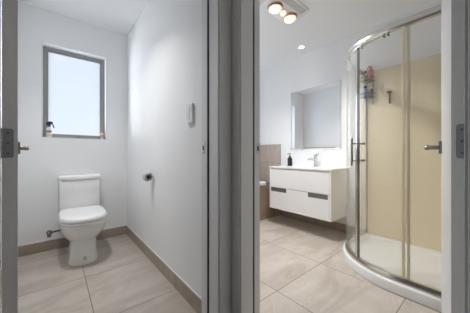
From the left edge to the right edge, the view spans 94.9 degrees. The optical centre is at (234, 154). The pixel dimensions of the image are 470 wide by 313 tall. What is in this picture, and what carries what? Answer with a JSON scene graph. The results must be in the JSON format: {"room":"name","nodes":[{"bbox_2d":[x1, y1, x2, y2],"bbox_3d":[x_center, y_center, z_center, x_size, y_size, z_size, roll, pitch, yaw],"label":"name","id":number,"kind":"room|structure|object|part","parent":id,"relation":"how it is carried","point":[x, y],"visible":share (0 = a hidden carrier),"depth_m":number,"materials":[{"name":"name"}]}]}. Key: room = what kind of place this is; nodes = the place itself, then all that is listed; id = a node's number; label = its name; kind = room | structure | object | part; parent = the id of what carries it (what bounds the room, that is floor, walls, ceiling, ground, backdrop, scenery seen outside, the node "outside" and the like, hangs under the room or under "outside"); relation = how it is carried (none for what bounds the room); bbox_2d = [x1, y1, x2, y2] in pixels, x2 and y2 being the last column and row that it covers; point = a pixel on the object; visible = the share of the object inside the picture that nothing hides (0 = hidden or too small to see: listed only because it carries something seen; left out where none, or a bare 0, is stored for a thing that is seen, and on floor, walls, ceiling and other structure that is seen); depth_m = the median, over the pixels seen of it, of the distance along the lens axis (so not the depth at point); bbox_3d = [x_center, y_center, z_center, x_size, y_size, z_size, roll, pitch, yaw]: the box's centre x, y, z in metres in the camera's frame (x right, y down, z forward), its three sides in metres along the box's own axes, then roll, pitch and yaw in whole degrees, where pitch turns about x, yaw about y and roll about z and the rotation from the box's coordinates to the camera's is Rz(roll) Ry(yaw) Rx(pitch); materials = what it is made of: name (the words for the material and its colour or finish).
{"room":"hallway","nodes":[
{"label":"hallway","id":0,"kind":"room"},
{"bbox_2d":[1,0,1,268],"bbox_3d":[-1.533,-0.238,1.278,0.100,2.400,1.795,0,0,-40],"label":"wall","id":1,"kind":"structure","parent":0,"point":[1,0],"depth_m":1.62,"materials":[{"name":"white paint"}]},
{"bbox_2d":[18,1,126,245],"bbox_3d":[-1.781,-0.238,2.343,1.082,2.400,0.160,0,0,-40],"label":"wall","id":2,"kind":"structure","parent":0,"point":[39,167],"depth_m":2.20,"materials":[{"name":"white paint"}]},
{"bbox_2d":[46,230,59,236],"bbox_3d":[-1.792,0.698,2.182,0.177,0.226,0.072,0,0,-40],"label":"supply hose","id":3,"kind":"object","parent":2,"relation":"attached to","point":[49,232],"visible":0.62,"depth_m":2.14,"materials":[{"name":"grey metal"}]},
{"bbox_2d":[18,226,125,256],"bbox_3d":[-1.688,0.911,2.310,0.982,0.100,0.010,0,0,-40],"label":"baseboard","id":4,"kind":"structure","parent":2,"relation":"attached to","point":[24,250],"depth_m":2.19,"materials":[{"name":"beige tile"}]},
{"bbox_2d":[41,41,106,139],"bbox_3d":[-1.742,-0.643,2.365,0.560,0.950,0.146,0,0,-40],"label":"window","id":5,"kind":"structure","parent":2,"relation":"in","point":[46,48],"depth_m":2.34,"materials":[{"name":"grey metal"}]},
{"bbox_2d":[46,121,54,136],"bbox_3d":[-1.892,-0.257,2.214,0.070,0.164,0.047,0,0,-40],"label":"spray bottle","id":6,"kind":"object","parent":5,"relation":"on","point":[48,129],"visible":0.93,"depth_m":2.19,"materials":[{"name":"white plastic"}]},
{"bbox_2d":[18,0,148,35],"bbox_3d":[-1.137,-1.488,1.591,1.110,0.100,1.900,0,0,-40],"label":"ceiling","id":7,"kind":"structure","parent":0,"point":[117,16],"depth_m":2.16,"materials":[{"name":"white paint"}]},
{"bbox_2d":[1,234,196,312],"bbox_3d":[-1.144,1.012,1.585,1.090,0.100,1.900,0,0,-40],"label":"floor","id":8,"kind":"structure","parent":0,"point":[122,279],"depth_m":1.60,"materials":[{"name":"beige tile"}]},
{"bbox_2d":[58,173,106,265],"bbox_3d":[-1.448,0.580,2.051,0.360,0.764,0.710,0,0,-40],"label":"toilet","id":9,"kind":"object","parent":8,"relation":"on","point":[82,218],"visible":1,"depth_m":1.95,"materials":[{"name":"white ceramic"}]},
{"bbox_3d":[-1.609,0.231,2.245,0.360,0.050,0.206,0,0,-40],"label":"cistern lid","id":10,"kind":"part","parent":9,"relation":"part of","materials":[{"name":"white ceramic"}]},
{"bbox_3d":[-1.385,0.542,1.976,0.354,0.049,0.514,0,0,-40],"label":"lid","id":11,"kind":"part","parent":9,"relation":"part of","materials":[{"name":"white plastic"}]},
{"bbox_3d":[-1.385,0.575,1.975,0.352,0.018,0.503,0,0,-40],"label":"seat","id":12,"kind":"part","parent":9,"relation":"part of","materials":[{"name":"white plastic"}]},
{"bbox_3d":[-1.446,0.773,2.048,0.350,0.376,0.682,0,0,-40],"label":"bowl","id":13,"kind":"part","parent":9,"relation":"part of","materials":[{"name":"white ceramic"}]},
{"bbox_2d":[127,0,201,297],"bbox_3d":[-0.709,-0.238,2.068,0.213,2.400,1.955,0,0,-40],"label":"wall","id":14,"kind":"structure","parent":0,"point":[164,44],"depth_m":1.70,"materials":[{"name":"white paint"}]},
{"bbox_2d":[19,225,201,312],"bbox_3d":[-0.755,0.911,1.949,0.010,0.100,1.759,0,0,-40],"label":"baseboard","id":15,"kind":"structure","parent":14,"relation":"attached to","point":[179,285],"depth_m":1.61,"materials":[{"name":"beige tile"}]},
{"bbox_2d":[142,172,152,180],"bbox_3d":[-0.786,0.196,1.924,0.089,0.078,0.128,0,0,-40],"label":"toilet paper holder","id":16,"kind":"object","parent":14,"relation":"attached to","point":[147,176],"visible":1,"depth_m":1.88,"materials":[{"name":"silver metal"}]},
{"bbox_2d":[186,103,193,123],"bbox_3d":[-0.289,-0.263,1.381,0.020,0.120,0.076,0,0,-40],"label":"light switch","id":17,"kind":"object","parent":14,"relation":"attached to","point":[190,107],"visible":1,"depth_m":1.37,"materials":[{"name":"white plastic"}]},
{"bbox_2d":[260,0,437,71],"bbox_3d":[0.454,-1.488,2.272,2.095,0.100,3.090,0,0,-40],"label":"ceiling","id":18,"kind":"structure","parent":0,"point":[326,22],"depth_m":2.39,"materials":[{"name":"white paint"}]},
{"bbox_2d":[260,0,308,23],"bbox_3d":[0.486,-1.399,2.119,0.450,0.078,0.305,0,0,-40],"label":"heat lamp","id":19,"kind":"object","parent":18,"relation":"attached to","point":[284,11],"visible":1,"depth_m":2.10,"materials":[{"name":"white plastic"}]},
{"bbox_3d":[0.383,-1.381,2.063,0.124,0.035,0.124,0,0,-40],"label":"heat bulb","id":20,"kind":"part","parent":19,"relation":"part of","materials":[{"name":"beige glass"}]},
{"bbox_3d":[0.477,-1.392,2.135,0.064,0.041,0.064,0,0,-40],"label":"bulb","id":21,"kind":"part","parent":19,"relation":"part of","materials":[{"name":"beige glass"}]},
{"bbox_3d":[0.564,-1.381,2.214,0.124,0.035,0.124,0,0,-40],"label":"heat bulb","id":22,"kind":"part","parent":19,"relation":"part of","materials":[{"name":"beige glass"}]},
{"bbox_2d":[282,0,305,13],"bbox_3d":[0.551,-1.416,2.042,0.330,0.002,0.060,0,0,-40],"label":"vent grille","id":23,"kind":"object","parent":19,"relation":"attached to","point":[297,6],"depth_m":2.06,"materials":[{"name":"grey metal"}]},
{"bbox_2d":[260,0,440,227],"bbox_3d":[1.239,-0.238,2.887,0.100,2.400,3.030,0,0,-40],"label":"wall","id":24,"kind":"structure","parent":0,"point":[326,64],"depth_m":2.73,"materials":[{"name":"white paint"}]},
{"bbox_2d":[260,144,280,181],"bbox_3d":[0.474,0.399,3.720,0.010,1.125,0.770,0,0,-40],"label":"backsplash","id":25,"kind":"structure","parent":24,"relation":"attached to","point":[270,155],"depth_m":3.61,"materials":[{"name":"beige tile"}]},
{"bbox_2d":[270,167,348,221],"bbox_3d":[0.936,0.460,2.834,0.435,0.560,0.883,0,0,-40],"label":"vanity cabinet","id":26,"kind":"object","parent":24,"relation":"attached to","point":[318,194],"visible":0.84,"depth_m":2.57,"materials":[{"name":"white paint"}]},
{"bbox_3d":[0.592,0.478,2.923,0.019,0.052,0.254,0,0,-40],"label":"drawer pull","id":27,"kind":"part","parent":26,"relation":"part of","materials":[{"name":"silver metal"}]},
{"bbox_3d":[0.777,0.586,2.701,0.018,0.268,0.841,0,0,-40],"label":"drawer","id":28,"kind":"part","parent":26,"relation":"part of","materials":[{"name":"white paint"}]},
{"bbox_3d":[0.777,0.325,2.701,0.018,0.246,0.841,0,0,-40],"label":"drawer","id":29,"kind":"part","parent":26,"relation":"part of","materials":[{"name":"white paint"}]},
{"bbox_2d":[269,165,348,170],"bbox_3d":[0.933,0.170,2.832,0.441,0.018,0.895,0,0,-40],"label":"washbasin","id":30,"kind":"object","parent":26,"relation":"in","point":[279,166],"visible":0.96,"depth_m":2.68,"materials":[{"name":"white ceramic"}]},
{"bbox_2d":[287,153,291,165],"bbox_3d":[0.791,0.072,3.112,0.068,0.178,0.068,0,0,29],"label":"soap dispenser","id":31,"kind":"object","parent":30,"relation":"on","point":[289,160],"visible":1,"depth_m":3.09,"materials":[{"name":"black plastic"}]},
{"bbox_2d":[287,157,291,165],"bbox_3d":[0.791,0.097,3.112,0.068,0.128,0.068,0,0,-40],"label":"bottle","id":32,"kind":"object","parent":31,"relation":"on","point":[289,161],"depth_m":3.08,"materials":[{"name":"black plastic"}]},
{"bbox_2d":[307,153,318,166],"bbox_3d":[1.025,0.072,2.864,0.160,0.178,0.085,0,0,-8],"label":"faucet","id":33,"kind":"object","parent":30,"relation":"on","point":[315,156],"visible":1,"depth_m":2.87,"materials":[{"name":"silver metal"}]},
{"bbox_2d":[313,157,317,166],"bbox_3d":[1.076,0.097,2.888,0.052,0.128,0.052,0,0,-40],"label":"tap","id":34,"kind":"object","parent":33,"relation":"on","point":[315,158],"depth_m":2.87,"materials":[{"name":"silver metal"}]},
{"bbox_3d":[0.954,0.478,2.488,0.019,0.052,0.242,0,0,-40],"label":"drawer pull","id":35,"kind":"part","parent":26,"relation":"part of","materials":[{"name":"silver metal"}]},
{"bbox_2d":[291,80,340,149],"bbox_3d":[1.085,-0.499,2.984,0.012,0.865,0.753,0,0,-40],"label":"mirror","id":36,"kind":"object","parent":24,"relation":"attached to","point":[315,111],"visible":1,"depth_m":2.93,"materials":[{"name":"white mirror"}]},
{"bbox_2d":[280,210,360,234],"bbox_3d":[1.098,0.911,2.971,0.010,0.100,1.180,0,0,-40],"label":"baseboard","id":37,"kind":"structure","parent":24,"relation":"attached to","point":[337,226],"depth_m":2.89,"materials":[{"name":"beige tile"}]},
{"bbox_2d":[260,215,440,312],"bbox_3d":[0.422,1.012,2.271,2.045,0.100,3.050,0,0,-40],"label":"floor","id":38,"kind":"structure","parent":0,"point":[304,269],"depth_m":1.69,"materials":[{"name":"beige tile"}]},
{"bbox_2d":[260,181,279,220],"bbox_3d":[-0.238,0.709,3.119,1.852,0.505,0.758,0,0,-40],"label":"surround","id":39,"kind":"object","parent":38,"relation":"on","point":[266,212],"visible":0.18,"depth_m":3.21,"materials":[{"name":"brown tile"}]},
{"bbox_2d":[343,233,440,311],"bbox_3d":[1.409,0.923,1.845,0.928,0.076,0.928,0,0,-40],"label":"shower tray","id":40,"kind":"object","parent":38,"relation":"on","point":[385,253],"visible":0.59,"depth_m":1.78,"materials":[{"name":"white plastic"}]},
{"bbox_2d":[345,4,440,298],"bbox_3d":[1.211,-0.023,1.863,0.481,1.816,1.283,0,0,5],"label":"frame","id":41,"kind":"object","parent":40,"relation":"on","point":[434,11],"visible":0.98,"depth_m":1.60,"materials":[{"name":"silver metal"}]},
{"bbox_3d":[1.204,-0.013,2.162,0.125,1.736,0.812,0,0,36],"label":"fixed glass","id":42,"kind":"part","parent":41,"relation":"part of","materials":[{"name":"clear glass"}]},
{"bbox_3d":[1.021,-0.019,1.799,0.117,0.226,0.021,0,0,-4],"label":"door handle","id":43,"kind":"part","parent":41,"relation":"part of","materials":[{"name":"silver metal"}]},
{"bbox_3d":[1.227,-0.903,1.862,0.449,0.054,1.282,0,0,5],"label":"rail","id":44,"kind":"part","parent":41,"relation":"part of","materials":[{"name":"silver metal"}]},
{"bbox_3d":[1.227,0.866,1.862,0.450,0.038,1.283,0,0,5],"label":"rail","id":45,"kind":"part","parent":41,"relation":"part of","materials":[{"name":"silver metal"}]},
{"bbox_2d":[361,53,440,250],"bbox_3d":[1.416,0.004,1.847,0.960,1.875,0.965,0,0,-40],"label":"lining","id":46,"kind":"object","parent":40,"relation":"on","point":[384,119],"visible":0.44,"depth_m":2.21,"materials":[{"name":"beige plastic"}]},
{"bbox_2d":[360,66,374,98],"bbox_3d":[1.478,-0.779,2.402,0.105,0.442,0.116,0,0,-40],"label":"shower caddy","id":47,"kind":"object","parent":46,"relation":"attached to","point":[362,97],"visible":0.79,"depth_m":2.40,"materials":[{"name":"black plastic"}]},
{"bbox_2d":[363,86,367,97],"bbox_3d":[1.461,-0.704,2.422,0.046,0.130,0.046,0,0,-40],"label":"shampoo bottle","id":48,"kind":"object","parent":47,"relation":"on","point":[365,90],"visible":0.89,"depth_m":2.41,"materials":[{"name":"blue plastic"}]},
{"bbox_2d":[360,91,374,98],"bbox_3d":[1.477,-0.656,2.401,0.103,0.052,0.116,0,0,-40],"label":"wire shelf","id":49,"kind":"object","parent":47,"relation":"attached to","point":[362,97],"depth_m":2.40,"materials":[{"name":"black metal"}]},
{"bbox_2d":[360,75,374,83],"bbox_3d":[1.477,-0.836,2.401,0.103,0.052,0.116,0,0,-40],"label":"wire shelf","id":50,"kind":"object","parent":47,"relation":"attached to","point":[368,75],"depth_m":2.40,"materials":[{"name":"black metal"}]},
{"bbox_2d":[368,66,372,80],"bbox_3d":[1.496,-0.896,2.381,0.048,0.155,0.048,0,0,-40],"label":"shampoo bottle","id":51,"kind":"object","parent":47,"relation":"on","point":[370,71],"visible":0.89,"depth_m":2.37,"materials":[{"name":"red plastic"}]},
{"bbox_2d":[369,87,372,96],"bbox_3d":[1.497,-0.691,2.379,0.044,0.105,0.044,0,0,-40],"label":"shampoo bottle","id":52,"kind":"object","parent":47,"relation":"on","point":[370,88],"visible":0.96,"depth_m":2.36,"materials":[{"name":"black plastic"}]},
{"bbox_3d":[-0.627,-0.238,0.780,1.735,2.400,0.130,0,0,-40],"label":"wall","id":53,"kind":"structure","parent":0,"visible":0},
{"bbox_2d":[1,0,28,312],"bbox_3d":[-1.045,-0.033,1.010,0.794,1.968,0.133,0,0,45],"label":"door","id":54,"kind":"structure","parent":53,"relation":"in","point":[10,146],"depth_m":0.74,"materials":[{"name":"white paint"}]},
{"bbox_3d":[-1.211,-0.036,1.242,0.136,0.027,0.039,0,0,42],"label":"handle","id":55,"kind":"part","parent":54,"relation":"part of","materials":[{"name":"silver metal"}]},
{"bbox_2d":[0,0,218,312],"bbox_3d":[-0.448,-0.049,0.944,0.850,2.020,0.175,0,0,-40],"label":"door frame","id":56,"kind":"structure","parent":53,"relation":"attached to","point":[210,8],"depth_m":1.18,"materials":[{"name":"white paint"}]},
{"bbox_2d":[219,0,230,312],"bbox_3d":[-0.394,-0.079,0.877,0.967,2.080,0.017,0,0,-40],"label":"trim","id":57,"kind":"structure","parent":53,"relation":"attached to","point":[224,5],"depth_m":1.15,"materials":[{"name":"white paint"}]},
{"bbox_3d":[0.843,-0.238,0.269,0.130,2.400,2.535,0,0,-40],"label":"wall","id":58,"kind":"structure","parent":0,"visible":0},
{"bbox_2d":[231,0,469,312],"bbox_3d":[0.289,-0.079,0.819,0.017,2.080,0.948,0,0,-40],"label":"trim","id":59,"kind":"structure","parent":58,"relation":"attached to","point":[235,4],"depth_m":1.14,"materials":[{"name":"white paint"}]},
{"bbox_2d":[240,0,467,312],"bbox_3d":[0.348,-0.049,0.869,0.156,2.020,0.860,0,0,-40],"label":"door frame","id":60,"kind":"structure","parent":58,"relation":"attached to","point":[249,9],"depth_m":1.16,"materials":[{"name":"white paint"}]},
{"bbox_3d":[0.131,-0.034,1.224,0.034,0.060,0.003,0,0,-40],"label":"strike plate","id":61,"kind":"part","parent":60,"relation":"part of","materials":[{"name":"silver metal"}]},
{"bbox_2d":[424,0,463,312],"bbox_3d":[0.897,-0.033,0.929,0.790,1.968,0.182,0,0,-43],"label":"door","id":62,"kind":"structure","parent":58,"relation":"in","point":[450,147],"depth_m":0.64,"materials":[{"name":"white paint"}]},
{"bbox_3d":[1.055,-0.036,1.163,0.140,0.027,0.060,0,0,-40],"label":"handle","id":63,"kind":"part","parent":62,"relation":"part of","materials":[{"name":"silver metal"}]}
]}

